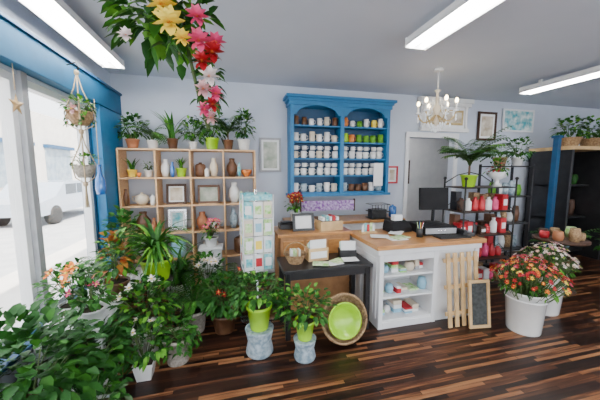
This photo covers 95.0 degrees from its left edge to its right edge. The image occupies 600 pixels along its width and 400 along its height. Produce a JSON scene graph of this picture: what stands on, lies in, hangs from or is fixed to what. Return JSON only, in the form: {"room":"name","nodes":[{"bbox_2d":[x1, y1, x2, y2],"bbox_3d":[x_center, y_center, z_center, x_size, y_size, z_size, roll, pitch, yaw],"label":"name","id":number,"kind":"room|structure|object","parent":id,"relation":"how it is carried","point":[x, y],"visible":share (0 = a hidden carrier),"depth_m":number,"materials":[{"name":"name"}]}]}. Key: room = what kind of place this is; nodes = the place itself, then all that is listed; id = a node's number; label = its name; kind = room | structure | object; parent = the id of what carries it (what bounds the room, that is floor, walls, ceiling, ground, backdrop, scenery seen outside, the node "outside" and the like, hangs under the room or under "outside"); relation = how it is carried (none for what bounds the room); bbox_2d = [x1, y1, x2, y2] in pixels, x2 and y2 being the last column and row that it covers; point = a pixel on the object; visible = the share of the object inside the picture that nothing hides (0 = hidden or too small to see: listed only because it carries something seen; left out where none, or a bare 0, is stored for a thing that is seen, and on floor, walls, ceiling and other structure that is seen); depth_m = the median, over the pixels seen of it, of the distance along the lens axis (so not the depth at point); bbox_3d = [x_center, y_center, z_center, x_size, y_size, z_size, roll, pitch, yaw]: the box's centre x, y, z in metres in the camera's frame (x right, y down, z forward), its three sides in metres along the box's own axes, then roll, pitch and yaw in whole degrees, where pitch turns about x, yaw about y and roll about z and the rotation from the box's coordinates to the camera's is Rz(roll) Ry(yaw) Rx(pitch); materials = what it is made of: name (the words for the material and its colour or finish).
{"room":"plant shop","nodes":[
{"label":"plant shop","id":0,"kind":"room"},
{"bbox_2d":[0,0,110,399],"bbox_3d":[-1.766,0.136,0.462,0.120,2.930,6.900,-2,6,-14],"label":"wall","id":1,"kind":"structure","parent":0,"point":[14,9],"depth_m":2.45,"materials":[{"name":"paint"}]},
{"bbox_2d":[0,68,38,345],"bbox_3d":[-1.978,0.112,1.380,0.080,1.940,1.580,-2,6,-14],"label":"window","id":2,"kind":"structure","parent":1,"relation":"in","point":[10,127],"depth_m":2.08,"materials":[{"name":"glass"}]},
{"bbox_2d":[14,70,48,314],"bbox_3d":[-1.964,0.096,1.385,0.130,1.970,1.705,-2,6,-14],"label":"trim","id":3,"kind":"structure","parent":1,"relation":"attached to","point":[21,85],"depth_m":2.15,"materials":[{"name":"grey plastic"}]},
{"bbox_2d":[0,286,89,375],"bbox_3d":[-1.702,1.163,0.822,0.140,0.030,5.150,-2,6,-14],"label":"trim","id":4,"kind":"structure","parent":1,"relation":"attached to","point":[9,363],"depth_m":1.83,"materials":[{"name":"blue paint"}]},
{"bbox_2d":[0,11,121,114],"bbox_3d":[-1.643,-0.926,0.376,0.129,0.280,6.898,-2,6,-14],"label":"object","id":5,"kind":"structure","parent":1,"relation":"attached to","point":[30,54],"depth_m":2.23,"materials":[{"name":"blue paint"}]},
{"bbox_2d":[27,80,98,305],"bbox_3d":[-2.296,-0.029,2.675,0.080,1.940,0.980,-2,6,-14],"label":"window","id":6,"kind":"structure","parent":1,"relation":"in","point":[90,223],"depth_m":3.07,"materials":[{"name":"glass"}]},
{"bbox_2d":[55,61,100,207],"bbox_3d":[-2.020,-0.584,2.523,0.310,1.316,0.336,-5,8,-39],"label":"macrame plant hanger","id":7,"kind":"object","parent":1,"relation":"hanging from","point":[85,117],"visible":1,"depth_m":2.50,"materials":[{"name":"beige fabric"}]},
{"bbox_2d":[94,100,106,194],"bbox_3d":[-2.156,-0.559,2.931,0.100,1.000,0.100,-2,6,-14],"label":"glass bottle","id":8,"kind":"object","parent":1,"relation":"hanging from","point":[100,183],"visible":0.98,"depth_m":2.94,"materials":[{"name":"glass"}]},
{"bbox_2d":[89,104,122,270],"bbox_3d":[-2.399,0.073,3.539,0.099,2.390,0.638,-2,6,-14],"label":"trim","id":9,"kind":"structure","parent":1,"relation":"attached to","point":[108,142],"depth_m":3.29,"materials":[{"name":"blue paint"}]},
{"bbox_2d":[18,0,599,108],"bbox_3d":[2.507,-1.601,2.330,9.450,0.120,9.150,-2,6,-14],"label":"ceiling","id":10,"kind":"structure","parent":0,"point":[349,45],"depth_m":2.91,"materials":[{"name":"paint"}]},
{"bbox_2d":[19,0,124,68],"bbox_3d":[-1.828,-1.433,2.036,0.230,0.152,2.130,-2,6,-14],"label":"fluorescent light fixture","id":11,"kind":"object","parent":10,"relation":"attached to","point":[56,13],"visible":1,"depth_m":2.28,"materials":[{"name":"white paint"}]},
{"bbox_2d":[93,0,228,128],"bbox_3d":[-0.730,-0.925,1.489,0.669,1.043,0.498,1,6,10],"label":"flower garland","id":12,"kind":"object","parent":10,"relation":"hanging from","point":[168,29],"visible":1,"depth_m":1.45,"materials":[{"name":"plant"}]},
{"bbox_2d":[415,67,459,132],"bbox_3d":[1.758,-1.267,3.524,0.500,0.802,0.505,-2,6,-14],"label":"chandelier","id":13,"kind":"object","parent":10,"relation":"hanging from","point":[436,118],"visible":1,"depth_m":3.50,"materials":[{"name":"white paint"}]},
{"bbox_2d":[405,0,503,50],"bbox_3d":[1.240,-1.423,1.951,0.230,0.152,1.310,-2,6,-14],"label":"fluorescent light fixture","id":14,"kind":"object","parent":10,"relation":"attached to","point":[459,13],"visible":1,"depth_m":2.16,"materials":[{"name":"white paint"}]},
{"bbox_2d":[519,65,599,94],"bbox_3d":[3.556,-1.583,3.418,0.230,0.152,1.480,-2,6,-14],"label":"fluorescent light fixture","id":15,"kind":"object","parent":10,"relation":"attached to","point":[593,72],"visible":1,"depth_m":3.62,"materials":[{"name":"white paint"}]},
{"bbox_2d":[25,251,599,399],"bbox_3d":[2.507,1.431,2.660,9.450,0.120,9.150,-2,6,-14],"label":"floor","id":16,"kind":"structure","parent":0,"point":[434,360],"depth_m":2.37,"materials":[{"name":"brown wood"}]},
{"bbox_2d":[0,300,112,399],"bbox_3d":[-1.535,1.036,1.587,0.772,0.898,0.858,-2,6,-14],"label":"rubber plant","id":17,"kind":"object","parent":16,"relation":"on","point":[14,341],"visible":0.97,"depth_m":1.59,"materials":[{"name":"green plant"}]},
{"bbox_2d":[42,314,135,395],"bbox_3d":[-1.471,1.130,1.954,0.564,0.632,0.528,-2,6,-14],"label":"potted camellia","id":18,"kind":"object","parent":16,"relation":"on","point":[112,358],"visible":0.47,"depth_m":1.95,"materials":[{"name":"green plant"}]},
{"bbox_2d":[33,267,153,389],"bbox_3d":[-1.845,1.124,2.662,0.430,0.490,1.380,-2,6,-14],"label":"bench","id":19,"kind":"object","parent":16,"relation":"on","point":[107,312],"visible":0.12,"depth_m":2.24,"materials":[{"name":"white paint"}]},
{"bbox_2d":[32,257,103,319],"bbox_3d":[-1.801,0.694,2.126,0.453,0.476,0.447,-2,6,-14],"label":"potted hibiscus","id":20,"kind":"object","parent":19,"relation":"on","point":[69,267],"visible":0.79,"depth_m":2.09,"materials":[{"name":"green plant"}]},
{"bbox_2d":[64,272,118,324],"bbox_3d":[-1.581,0.746,2.088,0.344,0.381,0.356,-2,6,-14],"label":"geranium","id":21,"kind":"object","parent":19,"relation":"on","point":[93,309],"visible":0.95,"depth_m":2.06,"materials":[{"name":"green plant"}]},
{"bbox_2d":[58,253,138,291],"bbox_3d":[-1.920,0.713,2.711,0.569,0.313,0.686,-2,6,-14],"label":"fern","id":22,"kind":"object","parent":19,"relation":"on","point":[99,256],"visible":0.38,"depth_m":2.63,"materials":[{"name":"green plant"}]},
{"bbox_2d":[90,227,142,300],"bbox_3d":[-1.680,0.572,2.508,0.423,0.636,0.394,5,8,36],"label":"potted croton","id":23,"kind":"object","parent":19,"relation":"on","point":[114,282],"visible":0.93,"depth_m":2.44,"materials":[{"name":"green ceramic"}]},
{"bbox_2d":[101,205,145,273],"bbox_3d":[-1.975,0.437,3.108,0.484,0.777,0.478,-2,6,-14],"label":"potted coleus","id":24,"kind":"object","parent":19,"relation":"on","point":[120,213],"visible":0.41,"depth_m":3.06,"materials":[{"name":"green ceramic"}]},
{"bbox_2d":[71,366,133,399],"bbox_3d":[-1.306,1.293,1.751,0.398,0.352,0.402,-2,6,-14],"label":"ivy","id":25,"kind":"object","parent":16,"relation":"on","point":[117,389],"visible":0.76,"depth_m":1.82,"materials":[{"name":"green plant"}]},
{"bbox_2d":[108,316,173,381],"bbox_3d":[-1.248,1.192,2.188,0.433,0.458,0.449,-2,6,-14],"label":"potted jasmine","id":26,"kind":"object","parent":16,"relation":"on","point":[144,369],"visible":0.85,"depth_m":2.15,"materials":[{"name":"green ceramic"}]},
{"bbox_2d":[106,273,182,354],"bbox_3d":[-1.402,1.018,2.484,0.568,0.740,0.630,-4,8,-35],"label":"peace lily","id":27,"kind":"object","parent":16,"relation":"on","point":[134,288],"visible":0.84,"depth_m":2.41,"materials":[{"name":"green plant"}]},
{"bbox_2d":[141,274,176,325],"bbox_3d":[-1.464,1.080,2.864,0.309,0.536,0.300,-2,6,-14],"label":"plant stand","id":28,"kind":"object","parent":16,"relation":"on","point":[170,278],"visible":0.2,"depth_m":2.87,"materials":[{"name":"black metal"}]},
{"bbox_2d":[108,217,196,289],"bbox_3d":[-1.482,0.503,2.798,0.880,0.622,0.902,-2,6,-14],"label":"spider plant","id":29,"kind":"object","parent":28,"relation":"on","point":[157,262],"visible":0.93,"depth_m":2.70,"materials":[{"name":"green plant"}]},
{"bbox_2d":[154,315,201,367],"bbox_3d":[-1.062,1.202,2.364,0.413,0.400,0.345,-2,6,-14],"label":"fig","id":30,"kind":"object","parent":16,"relation":"on","point":[180,344],"visible":0.9,"depth_m":2.31,"materials":[{"name":"green plant"}]},
{"bbox_2d":[158,241,209,308],"bbox_3d":[-1.485,0.937,3.357,0.810,0.712,0.800,-2,6,-14],"label":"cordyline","id":31,"kind":"object","parent":16,"relation":"on","point":[178,266],"visible":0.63,"depth_m":3.31,"materials":[{"name":"green plant"}]},
{"bbox_2d":[116,148,255,290],"bbox_3d":[-1.517,0.261,3.932,1.752,1.932,0.300,-2,6,-14],"label":"shelf unit","id":32,"kind":"object","parent":16,"relation":"on","point":[122,168],"visible":0.54,"depth_m":3.79,"materials":[{"name":"brown wood"}]},
{"bbox_2d":[113,112,151,147],"bbox_3d":[-2.198,-0.912,3.582,0.471,0.473,0.429,-2,6,-14],"label":"potted plant","id":33,"kind":"object","parent":32,"relation":"on","point":[131,142],"visible":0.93,"depth_m":3.59,"materials":[{"name":"plant"}]},
{"bbox_2d":[124,122,172,147],"bbox_3d":[-1.938,-0.842,3.615,0.588,0.324,0.518,-2,6,-14],"label":"fern","id":34,"kind":"object","parent":32,"relation":"on","point":[152,143],"visible":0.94,"depth_m":3.61,"materials":[{"name":"green plant"}]},
{"bbox_2d":[152,110,186,148],"bbox_3d":[-1.754,-0.951,3.717,0.436,0.519,0.408,3,7,26],"label":"potted snake plant","id":35,"kind":"object","parent":32,"relation":"on","point":[172,141],"visible":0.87,"depth_m":3.69,"materials":[{"name":"green plant"}]},
{"bbox_2d":[166,184,186,203],"bbox_3d":[-1.728,-0.084,3.846,0.260,0.280,0.066,-2,6,-14],"label":"framed print","id":36,"kind":"object","parent":32,"relation":"on","point":[175,193],"visible":0.98,"depth_m":3.84,"materials":[{"name":"brown wood"}]},
{"bbox_2d":[168,209,186,230],"bbox_3d":[-1.728,0.280,3.883,0.240,0.300,0.060,-2,6,-14],"label":"framed print","id":37,"kind":"object","parent":32,"relation":"on","point":[174,215],"visible":0.79,"depth_m":3.88,"materials":[{"name":"white paper"}]},
{"bbox_2d":[176,115,208,148],"bbox_3d":[-1.465,-0.920,3.774,0.465,0.445,0.400,-2,6,-14],"label":"potted peperomia","id":38,"kind":"object","parent":32,"relation":"on","point":[193,145],"visible":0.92,"depth_m":3.75,"materials":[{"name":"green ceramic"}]},
{"bbox_2d":[191,110,226,148],"bbox_3d":[-1.239,-0.973,3.800,0.517,0.545,0.448,-2,6,-14],"label":"potted schefflera","id":39,"kind":"object","parent":32,"relation":"on","point":[211,142],"visible":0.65,"depth_m":3.79,"materials":[{"name":"plant"}]},
{"bbox_2d":[198,185,219,202],"bbox_3d":[-1.308,-0.085,3.948,0.300,0.260,0.063,-2,6,-14],"label":"framed print","id":40,"kind":"object","parent":32,"relation":"on","point":[206,193],"visible":0.99,"depth_m":3.95,"materials":[{"name":"white paper"}]},
{"bbox_2d":[210,113,245,149],"bbox_3d":[-0.993,-0.967,3.854,0.574,0.523,0.462,-2,6,-14],"label":"potted plant","id":41,"kind":"object","parent":32,"relation":"on","point":[228,144],"visible":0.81,"depth_m":3.86,"materials":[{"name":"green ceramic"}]},
{"bbox_2d":[229,182,239,202],"bbox_3d":[-0.962,-0.111,4.018,0.160,0.290,0.160,-2,7,-19],"label":"ceramic vase","id":42,"kind":"object","parent":32,"relation":"on","point":[234,192],"visible":0.98,"depth_m":3.97,"materials":[{"name":"white ceramic"}]},
{"bbox_2d":[231,107,255,149],"bbox_3d":[-0.803,-1.022,3.937,0.367,0.614,0.357,-2,6,-14],"label":"potted plant","id":43,"kind":"object","parent":32,"relation":"on","point":[243,143],"visible":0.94,"depth_m":3.90,"materials":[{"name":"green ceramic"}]},
{"bbox_2d":[148,277,233,334],"bbox_3d":[-1.100,1.119,2.871,0.808,0.456,0.693,-2,6,-14],"label":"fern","id":44,"kind":"object","parent":16,"relation":"on","point":[190,307],"visible":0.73,"depth_m":2.76,"materials":[{"name":"green plant"}]},
{"bbox_2d":[182,250,232,304],"bbox_3d":[-1.121,0.953,3.284,0.530,0.696,0.577,3,7,24],"label":"potted gardenia","id":45,"kind":"object","parent":16,"relation":"on","point":[209,257],"visible":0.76,"depth_m":3.23,"materials":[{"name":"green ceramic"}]},
{"bbox_2d":[198,243,222,292],"bbox_3d":[-1.177,0.932,3.685,0.300,0.650,0.240,-2,6,-14],"label":"pedestal","id":46,"kind":"object","parent":16,"relation":"on","point":[218,248],"visible":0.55,"depth_m":3.58,"materials":[{"name":"paint"}]},
{"bbox_2d":[199,218,220,246],"bbox_3d":[-1.189,0.415,3.638,0.264,0.385,0.302,4,8,36],"label":"azalea","id":47,"kind":"object","parent":46,"relation":"on","point":[210,239],"visible":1,"depth_m":3.59,"materials":[{"name":"pink plant"}]},
{"bbox_2d":[195,267,248,334],"bbox_3d":[-0.784,1.032,2.820,0.554,0.638,0.550,-2,6,-14],"label":"potted aglaonema","id":48,"kind":"object","parent":16,"relation":"on","point":[223,325],"visible":0.7,"depth_m":2.74,"materials":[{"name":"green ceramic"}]},
{"bbox_2d":[209,262,264,303],"bbox_3d":[-0.796,1.068,3.475,0.728,0.427,0.662,6,9,44],"label":"potted plant","id":49,"kind":"object","parent":16,"relation":"on","point":[232,264],"visible":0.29,"depth_m":3.40,"materials":[{"name":"green plant"}]},
{"bbox_2d":[239,189,274,324],"bbox_3d":[-0.477,0.601,3.034,0.400,1.450,0.400,-2,6,-14],"label":"rack","id":50,"kind":"object","parent":16,"relation":"on","point":[254,241],"visible":0.94,"depth_m":2.87,"materials":[{"name":"silver metal"}]},
{"bbox_2d":[226,270,288,359],"bbox_3d":[-0.377,1.020,2.493,0.560,0.734,0.485,-2,6,-14],"label":"pothos","id":51,"kind":"object","parent":16,"relation":"on","point":[259,330],"visible":0.98,"depth_m":2.40,"materials":[{"name":"green plant"}]},
{"bbox_2d":[271,282,337,363],"bbox_3d":[0.041,1.067,2.413,0.494,0.656,0.534,4,7,33],"label":"potted nephthytis","id":52,"kind":"object","parent":16,"relation":"on","point":[304,339],"visible":0.98,"depth_m":2.35,"materials":[{"name":"green plant"}]},
{"bbox_2d":[274,224,352,311],"bbox_3d":[0.131,0.816,3.434,0.890,0.935,0.500,-2,6,-14],"label":"desk","id":53,"kind":"object","parent":16,"relation":"on","point":[338,284],"visible":0.41,"depth_m":3.23,"materials":[{"name":"brown wood"}]},
{"bbox_2d":[292,213,314,231],"bbox_3d":[0.040,0.262,3.261,0.260,0.210,0.066,-2,6,-14],"label":"framed notice","id":54,"kind":"object","parent":53,"relation":"on","point":[300,221],"visible":1,"depth_m":3.26,"materials":[{"name":"white paper"}]},
{"bbox_2d":[315,214,342,230],"bbox_3d":[0.349,0.267,3.345,0.280,0.172,0.200,-2,7,-19],"label":"crate","id":55,"kind":"object","parent":53,"relation":"on","point":[329,222],"visible":0.99,"depth_m":3.27,"materials":[{"name":"brown wood"}]},
{"bbox_2d":[277,253,372,340],"bbox_3d":[0.244,0.985,2.921,0.920,0.710,0.440,-2,6,-14],"label":"side table","id":56,"kind":"object","parent":16,"relation":"on","point":[306,270],"visible":0.73,"depth_m":2.74,"materials":[{"name":"paint"}]},
{"bbox_2d":[283,242,306,264],"bbox_3d":[-0.047,0.531,2.800,0.253,0.217,0.236,-2,6,-14],"label":"wicker basket","id":57,"kind":"object","parent":56,"relation":"on","point":[295,256],"visible":1,"depth_m":2.76,"materials":[{"name":"wicker"}]},
{"bbox_2d":[304,239,328,261],"bbox_3d":[0.172,0.517,2.913,0.220,0.220,0.143,-2,7,-19],"label":"box","id":58,"kind":"object","parent":56,"relation":"on","point":[317,250],"visible":0.98,"depth_m":2.86,"materials":[{"name":"white paper"}]},
{"bbox_2d":[313,257,358,265],"bbox_3d":[0.354,0.627,2.811,0.523,0.023,0.200,-3,7,-22],"label":"flyers","id":59,"kind":"object","parent":56,"relation":"on","point":[337,261],"visible":1,"depth_m":2.79,"materials":[{"name":"paper"}]},
{"bbox_2d":[338,241,355,257],"bbox_3d":[0.517,0.526,3.021,0.180,0.180,0.120,0,6,-2],"label":"card holder","id":60,"kind":"object","parent":56,"relation":"on","point":[346,248],"visible":1,"depth_m":2.97,"materials":[{"name":"white paper"}]},
{"bbox_2d":[282,213,404,276],"bbox_3d":[0.682,0.732,4.378,1.850,0.900,0.540,-2,6,-14],"label":"countertop","id":61,"kind":"structure","parent":16,"relation":"on","point":[351,222],"depth_m":4.20,"materials":[{"name":"brown wood"}]},
{"bbox_2d":[284,192,305,220],"bbox_3d":[-0.047,0.099,3.953,0.343,0.445,0.302,-2,6,-14],"label":"flower arrangement","id":62,"kind":"object","parent":61,"relation":"on","point":[296,195],"visible":0.92,"depth_m":3.95,"materials":[{"name":"orange plant"}]},
{"bbox_2d":[365,203,390,218],"bbox_3d":[1.220,0.170,4.324,0.309,0.225,0.229,-2,6,-14],"label":"wire basket","id":63,"kind":"object","parent":61,"relation":"on","point":[373,213],"visible":1,"depth_m":4.27,"materials":[{"name":"black metal"}]},
{"bbox_2d":[321,292,367,345],"bbox_3d":[0.415,1.125,2.656,0.478,0.457,0.230,-2,6,-14],"label":"wicker tray","id":64,"kind":"object","parent":16,"relation":"on","point":[338,298],"visible":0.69,"depth_m":2.67,"materials":[{"name":"wicker"}]},
{"bbox_2d":[328,302,361,339],"bbox_3d":[0.419,1.140,2.642,0.340,0.325,0.172,-2,6,-14],"label":"bowl","id":65,"kind":"object","parent":64,"relation":"in","point":[345,319],"visible":0.98,"depth_m":2.66,"materials":[{"name":"ceramic"}]},
{"bbox_2d":[350,220,486,329],"bbox_3d":[1.311,0.800,3.256,1.320,1.006,0.760,-2,6,-14],"label":"counter","id":66,"kind":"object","parent":16,"relation":"on","point":[430,250],"depth_m":2.97,"materials":[{"name":"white wood"}]},
{"bbox_2d":[370,231,410,240],"bbox_3d":[1.011,0.399,3.113,0.509,0.023,0.390,-2,6,-14],"label":"paper sheets","id":67,"kind":"object","parent":66,"relation":"on","point":[398,236],"visible":0.95,"depth_m":3.03,"materials":[{"name":"white paper"}]},
{"bbox_2d":[383,214,411,231],"bbox_3d":[1.196,0.281,3.378,0.280,0.200,0.200,-2,7,-19],"label":"receipt printer","id":68,"kind":"object","parent":66,"relation":"on","point":[396,223],"visible":0.95,"depth_m":3.33,"materials":[{"name":"black plastic"}]},
{"bbox_2d":[383,259,426,314],"bbox_3d":[1.121,0.934,3.058,0.570,0.597,0.224,-2,6,-14],"label":"supplies","id":69,"kind":"object","parent":66,"relation":"on","point":[408,305],"visible":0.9,"depth_m":3.02,"materials":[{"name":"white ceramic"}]},
{"bbox_2d":[419,188,448,223],"bbox_3d":[1.635,0.063,3.369,0.360,0.430,0.219,-1,6,-5],"label":"computer monitor","id":70,"kind":"object","parent":66,"relation":"on","point":[433,199],"visible":0.99,"depth_m":3.34,"materials":[{"name":"black plastic"}]},
{"bbox_2d":[443,251,478,327],"bbox_3d":[1.741,0.948,2.941,0.440,0.776,0.118,-2,6,-14],"label":"trellis","id":71,"kind":"object","parent":16,"relation":"on","point":[468,258],"visible":0.75,"depth_m":2.92,"materials":[{"name":"brown wood"}]},
{"bbox_2d":[467,279,490,328],"bbox_3d":[1.885,1.093,2.895,0.240,0.498,0.089,-1,6,-7],"label":"chalkboard","id":72,"kind":"object","parent":16,"relation":"on","point":[479,311],"visible":1,"depth_m":2.89,"materials":[{"name":"brown wood"}]},
{"bbox_2d":[442,172,518,282],"bbox_3d":[2.467,0.424,3.840,0.864,1.627,0.404,-2,6,-14],"label":"rack","id":73,"kind":"object","parent":16,"relation":"on","point":[482,258],"visible":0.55,"depth_m":3.74,"materials":[{"name":"black metal"}]},
{"bbox_2d":[438,126,511,186],"bbox_3d":[2.284,-0.563,3.683,0.804,0.772,0.825,-4,7,-30],"label":"areca palm","id":74,"kind":"object","parent":73,"relation":"on","point":[471,181],"visible":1,"depth_m":3.63,"materials":[{"name":"plant"}]},
{"bbox_2d":[449,213,506,233],"bbox_3d":[2.459,0.323,3.845,0.762,0.253,0.264,-2,6,-14],"label":"bottles","id":75,"kind":"object","parent":73,"relation":"in","point":[492,224],"visible":0.83,"depth_m":3.80,"materials":[{"name":"red plastic"}]},
{"bbox_2d":[450,191,508,210],"bbox_3d":[2.459,0.006,3.811,0.762,0.252,0.264,-2,6,-14],"label":"bottles","id":76,"kind":"object","parent":73,"relation":"in","point":[475,201],"visible":0.94,"depth_m":3.77,"materials":[{"name":"red plastic"}]},
{"bbox_2d":[478,261,500,279],"bbox_3d":[2.459,1.010,3.920,0.762,0.192,0.264,-2,6,-14],"label":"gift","id":77,"kind":"object","parent":73,"relation":"in","point":[483,268],"visible":0.28,"depth_m":3.87,"materials":[{"name":"paper"}]},
{"bbox_2d":[479,236,500,256],"bbox_3d":[2.457,0.650,3.890,0.762,0.254,0.245,-2,6,-14],"label":"bottles","id":78,"kind":"object","parent":73,"relation":"in","point":[487,248],"visible":0.39,"depth_m":3.84,"materials":[{"name":"red ceramic"}]},
{"bbox_2d":[483,156,512,186],"bbox_3d":[2.730,-0.394,3.789,0.339,0.411,0.368,-2,6,-14],"label":"planter","id":79,"kind":"object","parent":73,"relation":"on","point":[499,174],"visible":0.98,"depth_m":3.74,"materials":[{"name":"white ceramic"}]},
{"bbox_2d":[475,164,534,262],"bbox_3d":[3.490,0.265,4.741,0.730,1.750,0.380,-2,6,-14],"label":"display shelf","id":80,"kind":"object","parent":16,"relation":"on","point":[504,241],"visible":0.53,"depth_m":4.69,"materials":[{"name":"black metal"}]},
{"bbox_2d":[477,144,526,165],"bbox_3d":[3.306,-0.756,4.545,0.665,0.378,0.739,-6,9,-44],"label":"fern","id":81,"kind":"object","parent":80,"relation":"on","point":[509,152],"visible":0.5,"depth_m":4.52,"materials":[{"name":"green plant"}]},
{"bbox_2d":[503,136,535,165],"bbox_3d":[3.707,-0.829,4.672,0.466,0.495,0.507,3,7,28],"label":"potted ficus","id":82,"kind":"object","parent":80,"relation":"on","point":[516,161],"visible":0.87,"depth_m":4.63,"materials":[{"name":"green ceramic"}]},
{"bbox_2d":[489,254,577,336],"bbox_3d":[2.336,0.956,2.829,0.671,0.788,0.680,0,6,-2],"label":"potted flowers","id":83,"kind":"object","parent":16,"relation":"on","point":[526,303],"visible":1,"depth_m":2.72,"materials":[{"name":"white plastic"}]},
{"bbox_2d":[513,241,581,316],"bbox_3d":[2.866,0.892,3.221,0.614,0.831,0.601,-2,6,-14],"label":"potted flowers","id":84,"kind":"object","parent":16,"relation":"on","point":[553,309],"visible":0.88,"depth_m":3.09,"materials":[{"name":"white plant"}]},
{"bbox_2d":[543,135,563,247],"bbox_3d":[4.443,0.005,4.859,0.120,2.240,0.120,-2,6,-14],"label":"post","id":85,"kind":"object","parent":16,"relation":"on","point":[556,149],"visible":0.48,"depth_m":4.80,"materials":[{"name":"paint"}]},
{"bbox_2d":[522,146,599,259],"bbox_3d":[5.417,0.048,5.304,1.840,2.060,0.730,-2,6,-14],"label":"display cabinet","id":86,"kind":"object","parent":16,"relation":"on","point":[577,203],"visible":0.61,"depth_m":5.17,"materials":[{"name":"black paint"}]},
{"bbox_2d":[549,115,591,146],"bbox_3d":[4.824,-1.227,4.892,0.545,0.559,0.539,-2,6,-14],"label":"potted plant","id":87,"kind":"object","parent":86,"relation":"on","point":[566,141],"visible":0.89,"depth_m":4.83,"materials":[{"name":"green plant"}]},
{"bbox_2d":[576,115,599,145],"bbox_3d":[5.328,-1.246,5.009,0.552,0.572,0.550,-2,6,-14],"label":"potted plant","id":88,"kind":"object","parent":86,"relation":"on","point":[588,141],"visible":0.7,"depth_m":4.97,"materials":[{"name":"green plant"}]},
{"bbox_2d":[532,226,591,295],"bbox_3d":[3.575,0.794,3.810,0.600,0.898,0.600,-2,6,-14],"label":"display table","id":89,"kind":"object","parent":16,"relation":"on","point":[573,236],"visible":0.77,"depth_m":3.64,"materials":[{"name":"brown wood"}]},
{"bbox_2d":[110,73,599,276],"bbox_3d":[1.833,-0.349,4.926,9.300,2.930,0.120,-2,6,-14],"label":"wall","id":90,"kind":"structure","parent":0,"point":[144,96],"depth_m":4.22,"materials":[{"name":"paint"}]},
{"bbox_2d":[259,137,280,171],"bbox_3d":[-0.457,-0.691,4.231,0.330,0.520,0.025,-2,6,-14],"label":"picture frame","id":91,"kind":"object","parent":90,"relation":"attached to","point":[269,148],"visible":1,"depth_m":4.23,"materials":[{"name":"grey plastic"}]},
{"bbox_2d":[300,198,354,212],"bbox_3d":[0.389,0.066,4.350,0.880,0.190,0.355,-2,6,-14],"label":"sign","id":92,"kind":"object","parent":90,"relation":"attached to","point":[328,204],"visible":0.83,"depth_m":4.18,"materials":[{"name":"purple paper"}]},
{"bbox_2d":[283,93,397,196],"bbox_3d":[0.628,-0.815,4.326,1.760,1.485,0.330,-2,6,-14],"label":"wall shelf","id":93,"kind":"object","parent":90,"relation":"attached to","point":[312,106],"visible":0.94,"depth_m":4.32,"materials":[{"name":"paint"}]},
{"bbox_2d":[294,182,336,191],"bbox_3d":[0.235,-0.202,4.301,0.679,0.144,0.096,-2,6,-14],"label":"mugs","id":94,"kind":"object","parent":93,"relation":"in","point":[326,186],"depth_m":4.28,"materials":[{"name":"white ceramic"}]},
{"bbox_2d":[294,115,338,174],"bbox_3d":[0.243,-0.830,4.235,0.696,0.871,0.096,-2,6,-14],"label":"mugs","id":95,"kind":"object","parent":93,"relation":"in","point":[326,137],"depth_m":4.21,"materials":[{"name":"white ceramic"}]},
{"bbox_2d":[343,117,383,190],"bbox_3d":[1.008,-0.721,4.434,0.679,1.142,0.096,-2,6,-14],"label":"mugs","id":96,"kind":"object","parent":93,"relation":"in","point":[369,186],"depth_m":4.40,"materials":[{"name":"white ceramic"}]},
{"bbox_2d":[373,163,382,185],"bbox_3d":[1.245,-0.405,4.377,0.160,0.360,0.010,-2,6,-14],"label":"notice","id":97,"kind":"object","parent":93,"relation":"attached to","point":[378,167],"visible":1,"depth_m":4.38,"materials":[{"name":"white paper"}]},
{"bbox_2d":[388,166,397,183],"bbox_3d":[1.593,-0.437,4.761,0.220,0.300,0.025,-2,6,-14],"label":"picture frame","id":98,"kind":"object","parent":90,"relation":"attached to","point":[393,170],"visible":0.64,"depth_m":4.76,"materials":[{"name":"wood"}]},
{"bbox_2d":[402,132,458,219],"bbox_3d":[2.363,-0.046,5.005,1.090,2.310,0.039,-2,6,-14],"label":"trim","id":99,"kind":"structure","parent":90,"relation":"attached to","point":[408,135],"depth_m":4.87,"materials":[{"name":"white paint"}]},
{"bbox_2d":[418,96,474,132],"bbox_3d":[2.572,-1.498,4.853,1.100,0.570,0.090,-2,6,-14],"label":"picture frame","id":100,"kind":"object","parent":90,"relation":"attached to","point":[460,125],"visible":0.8,"depth_m":4.88,"materials":[{"name":"white wood"}]},
{"bbox_2d":[476,111,497,140],"bbox_3d":[3.479,-1.371,5.117,0.420,0.520,0.025,-2,6,-14],"label":"picture frame","id":101,"kind":"object","parent":90,"relation":"attached to","point":[487,121],"visible":0.89,"depth_m":5.11,"materials":[{"name":"brown wood"}]},
{"bbox_2d":[501,108,534,132],"bbox_3d":[4.188,-1.519,5.275,0.750,0.420,0.025,-2,6,-14],"label":"painting","id":102,"kind":"object","parent":90,"relation":"attached to","point":[520,120],"visible":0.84,"depth_m":5.27,"materials":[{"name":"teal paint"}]},
{"bbox_2d":[406,138,448,222],"bbox_3d":[3.489,-0.505,6.360,5.400,2.930,1.900,-2,6,-14],"label":"wall","id":103,"kind":"structure","parent":0,"point":[428,169],"depth_m":7.15,"materials":[{"name":"white paint"}]},
{"label":"outside","id":104,"kind":"structure","parent":0,"visible":0},
{"bbox_2d":[0,207,88,330],"bbox_3d":[-16.015,1.953,-1.127,28.250,0.260,55.000,-2,6,-14],"label":"ground","id":105,"kind":"structure","parent":104,"point":[64,241],"depth_m":6.04,"materials":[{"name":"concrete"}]},
{"bbox_2d":[0,110,80,191],"bbox_3d":[-11.738,-0.810,0.140,1.300,5.120,46.000,-2,6,-14],"label":"building","id":106,"kind":"structure","parent":105,"relation":"on","point":[55,143],"depth_m":17.16,"materials":[{"name":"white paint"}]},
{"bbox_2d":[0,180,82,225],"bbox_3d":[-9.151,-0.021,10.152,1.680,1.390,4.250,-2,6,-14],"label":"parked car","id":107,"kind":"object","parent":105,"relation":"on","point":[56,197],"visible":0.7,"depth_m":9.19,"materials":[{"name":"paint"}]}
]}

